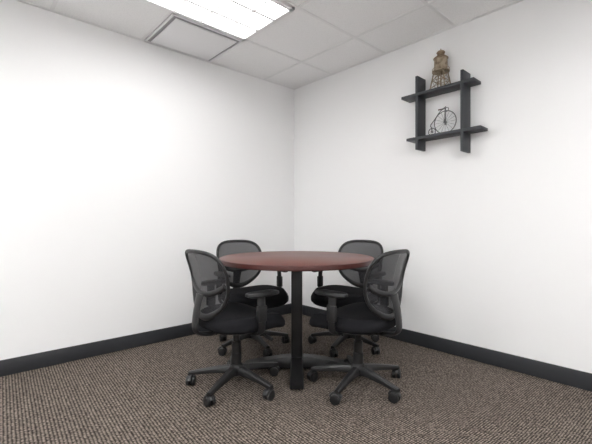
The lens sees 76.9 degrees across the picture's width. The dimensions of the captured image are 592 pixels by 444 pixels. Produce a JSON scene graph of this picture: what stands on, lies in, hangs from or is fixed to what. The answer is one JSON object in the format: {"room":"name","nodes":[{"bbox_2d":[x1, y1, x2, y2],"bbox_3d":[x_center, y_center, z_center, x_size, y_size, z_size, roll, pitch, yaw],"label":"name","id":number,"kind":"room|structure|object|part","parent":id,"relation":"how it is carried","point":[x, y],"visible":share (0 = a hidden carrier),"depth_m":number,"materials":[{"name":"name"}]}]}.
{"room":"office","nodes":[
{"label":"office","id":0,"kind":"room"},
{"bbox_2d":[0,0,293,359],"bbox_3d":[-1.678,-0.233,2.634,4.400,2.435,0.100,0,0,-42],"label":"wall","id":1,"kind":"structure","parent":0,"point":[121,156],"depth_m":2.84,"materials":[{"name":"white paint"}]},
{"bbox_2d":[0,303,290,376],"bbox_3d":[-1.645,0.933,2.588,4.388,0.104,0.012,0,0,-42],"label":"baseboard","id":2,"kind":"structure","parent":1,"relation":"attached to","point":[20,364],"depth_m":2.74,"materials":[{"name":"grey rubber"}]},
{"bbox_2d":[23,0,517,87],"bbox_3d":[-0.212,-1.500,1.027,4.600,0.100,4.450,0,0,-42],"label":"ceiling","id":3,"kind":"structure","parent":0,"point":[299,35],"depth_m":2.77,"materials":[{"name":"tile"}]},
{"bbox_2d":[144,13,242,62],"bbox_3d":[-0.813,-1.440,2.969,0.584,0.020,0.532,0,0,-42],"label":"ceiling vent","id":4,"kind":"object","parent":3,"relation":"in","point":[177,33],"visible":0.91,"depth_m":2.92,"materials":[{"name":"grey metal"}]},
{"bbox_2d":[142,0,294,40],"bbox_3d":[-0.644,-1.439,2.332,1.192,0.022,0.582,0,0,-42],"label":"ceiling light troffer","id":5,"kind":"object","parent":3,"relation":"in","point":[240,19],"depth_m":2.57,"materials":[{"name":"white plastic"}]},
{"bbox_2d":[17,0,522,89],"bbox_3d":[-0.212,-1.448,1.027,4.400,0.005,4.250,0,0,-42],"label":"grid","id":6,"kind":"object","parent":3,"relation":"attached to","point":[55,2],"visible":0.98,"depth_m":2.81,"materials":[{"name":"white paint"}]},
{"bbox_2d":[0,313,591,443],"bbox_3d":[-0.212,1.035,1.027,4.600,0.100,4.450,0,0,-42],"label":"floor","id":7,"kind":"structure","parent":0,"point":[141,394],"depth_m":2.05,"materials":[{"name":"carpet"}]},
{"bbox_2d":[185,249,284,406],"bbox_3d":[-0.353,0.568,2.254,0.585,0.834,0.609,0,0,-42],"label":"office chair","id":8,"kind":"object","parent":7,"relation":"on","point":[212,311],"visible":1,"depth_m":2.08,"materials":[{"name":"black plastic"}]},
{"bbox_3d":[-0.529,0.353,2.097,0.114,0.403,0.430,0,0,-42],"label":"frame","id":9,"kind":"part","parent":8,"relation":"part of","materials":[{"name":"black plastic"}]},
{"bbox_2d":[198,302,284,334],"bbox_3d":[-0.342,0.587,2.267,0.470,0.112,0.494,0,0,-42],"label":"seat cushion","id":10,"kind":"object","parent":8,"relation":"on","point":[236,318],"depth_m":2.09,"materials":[{"name":"black fabric"}]},
{"bbox_2d":[216,240,289,356],"bbox_3d":[-0.344,0.568,2.954,0.616,0.834,0.609,0,0,-37],"label":"office chair","id":11,"kind":"object","parent":7,"relation":"on","point":[238,278],"visible":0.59,"depth_m":3.03,"materials":[{"name":"black plastic"}]},
{"bbox_3d":[-0.487,0.353,3.152,0.430,0.403,0.114,0,0,-37],"label":"frame","id":12,"kind":"part","parent":11,"relation":"part of","materials":[{"name":"black plastic"}]},
{"bbox_2d":[228,285,288,308],"bbox_3d":[-0.335,0.587,2.950,0.494,0.112,0.470,0,0,-37],"label":"seat cushion","id":13,"kind":"object","parent":11,"relation":"on","point":[237,294],"depth_m":2.84,"materials":[{"name":"black fabric"}]},
{"bbox_2d":[219,251,373,388],"bbox_3d":[0.005,0.610,2.520,1.030,0.750,1.030,0,0,0],"label":"round table","id":14,"kind":"object","parent":7,"relation":"on","point":[296,262],"visible":0.8,"depth_m":2.48,"materials":[{"name":"brown wood"}]},
{"bbox_2d":[308,240,383,356],"bbox_3d":[0.401,0.568,2.959,0.606,0.834,0.597,0,0,38],"label":"office chair","id":15,"kind":"object","parent":7,"relation":"on","point":[356,276],"visible":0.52,"depth_m":3.05,"materials":[{"name":"black plastic"}]},
{"bbox_2d":[311,285,364,307],"bbox_3d":[0.394,0.587,2.950,0.494,0.112,0.470,0,0,38],"label":"seat cushion","id":16,"kind":"object","parent":15,"relation":"on","point":[355,294],"depth_m":2.84,"materials":[{"name":"black fabric"}]},
{"bbox_3d":[0.552,0.353,3.148,0.430,0.403,0.114,0,0,38],"label":"frame","id":17,"kind":"part","parent":15,"relation":"part of","materials":[{"name":"black plastic"}]},
{"bbox_2d":[307,249,409,405],"bbox_3d":[0.384,0.568,2.238,0.570,0.834,0.610,0,0,44],"label":"office chair","id":18,"kind":"object","parent":7,"relation":"on","point":[380,311],"visible":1,"depth_m":2.07,"materials":[{"name":"black plastic"}]},
{"bbox_2d":[309,302,395,334],"bbox_3d":[0.357,0.587,2.267,0.470,0.112,0.494,0,0,44],"label":"seat cushion","id":19,"kind":"object","parent":18,"relation":"on","point":[357,318],"depth_m":2.09,"materials":[{"name":"black fabric"}]},
{"bbox_3d":[0.539,0.353,2.092,0.114,0.403,0.430,0,0,44],"label":"frame","id":20,"kind":"part","parent":18,"relation":"part of","materials":[{"name":"black plastic"}]},
{"bbox_2d":[294,0,591,372],"bbox_3d":[1.416,-0.233,2.581,0.100,2.435,4.350,0,0,-42],"label":"wall","id":21,"kind":"structure","parent":0,"point":[497,236],"depth_m":2.64,"materials":[{"name":"white paint"}]},
{"bbox_2d":[401,69,487,152],"bbox_3d":[1.085,-0.809,2.777,0.125,0.624,0.605,0,0,-42],"label":"wall shelf","id":22,"kind":"object","parent":21,"relation":"attached to","point":[466,82],"visible":1,"depth_m":2.72,"materials":[{"name":"grey wood"}]},
{"bbox_2d":[430,49,450,88],"bbox_3d":[1.081,-1.141,2.783,0.126,0.303,0.125,0,0,-42],"label":"model","id":23,"kind":"object","parent":22,"relation":"on","point":[441,67],"visible":0.98,"depth_m":2.76},
{"bbox_3d":[1.081,-1.171,2.783,0.095,0.094,0.095,0,0,-42],"label":"tank","id":24,"kind":"part","parent":23,"relation":"part of","materials":[{"name":"metal"}]},
{"bbox_2d":[428,106,456,134],"bbox_3d":[1.091,-0.751,2.778,0.086,0.196,0.208,0,0,-23],"label":"model","id":25,"kind":"object","parent":22,"relation":"on","point":[445,121],"visible":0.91,"depth_m":2.77},
{"bbox_3d":[1.069,-0.766,2.795,0.089,0.165,0.136,0,0,-42],"label":"bike frame","id":26,"kind":"part","parent":25,"relation":"part of","materials":[{"name":"grey metal"}]},
{"bbox_2d":[302,305,591,391],"bbox_3d":[1.409,0.933,2.507,0.012,0.104,4.250,0,0,-42],"label":"baseboard","id":27,"kind":"structure","parent":21,"relation":"attached to","point":[555,373],"depth_m":2.54,"materials":[{"name":"grey rubber"}]}
]}

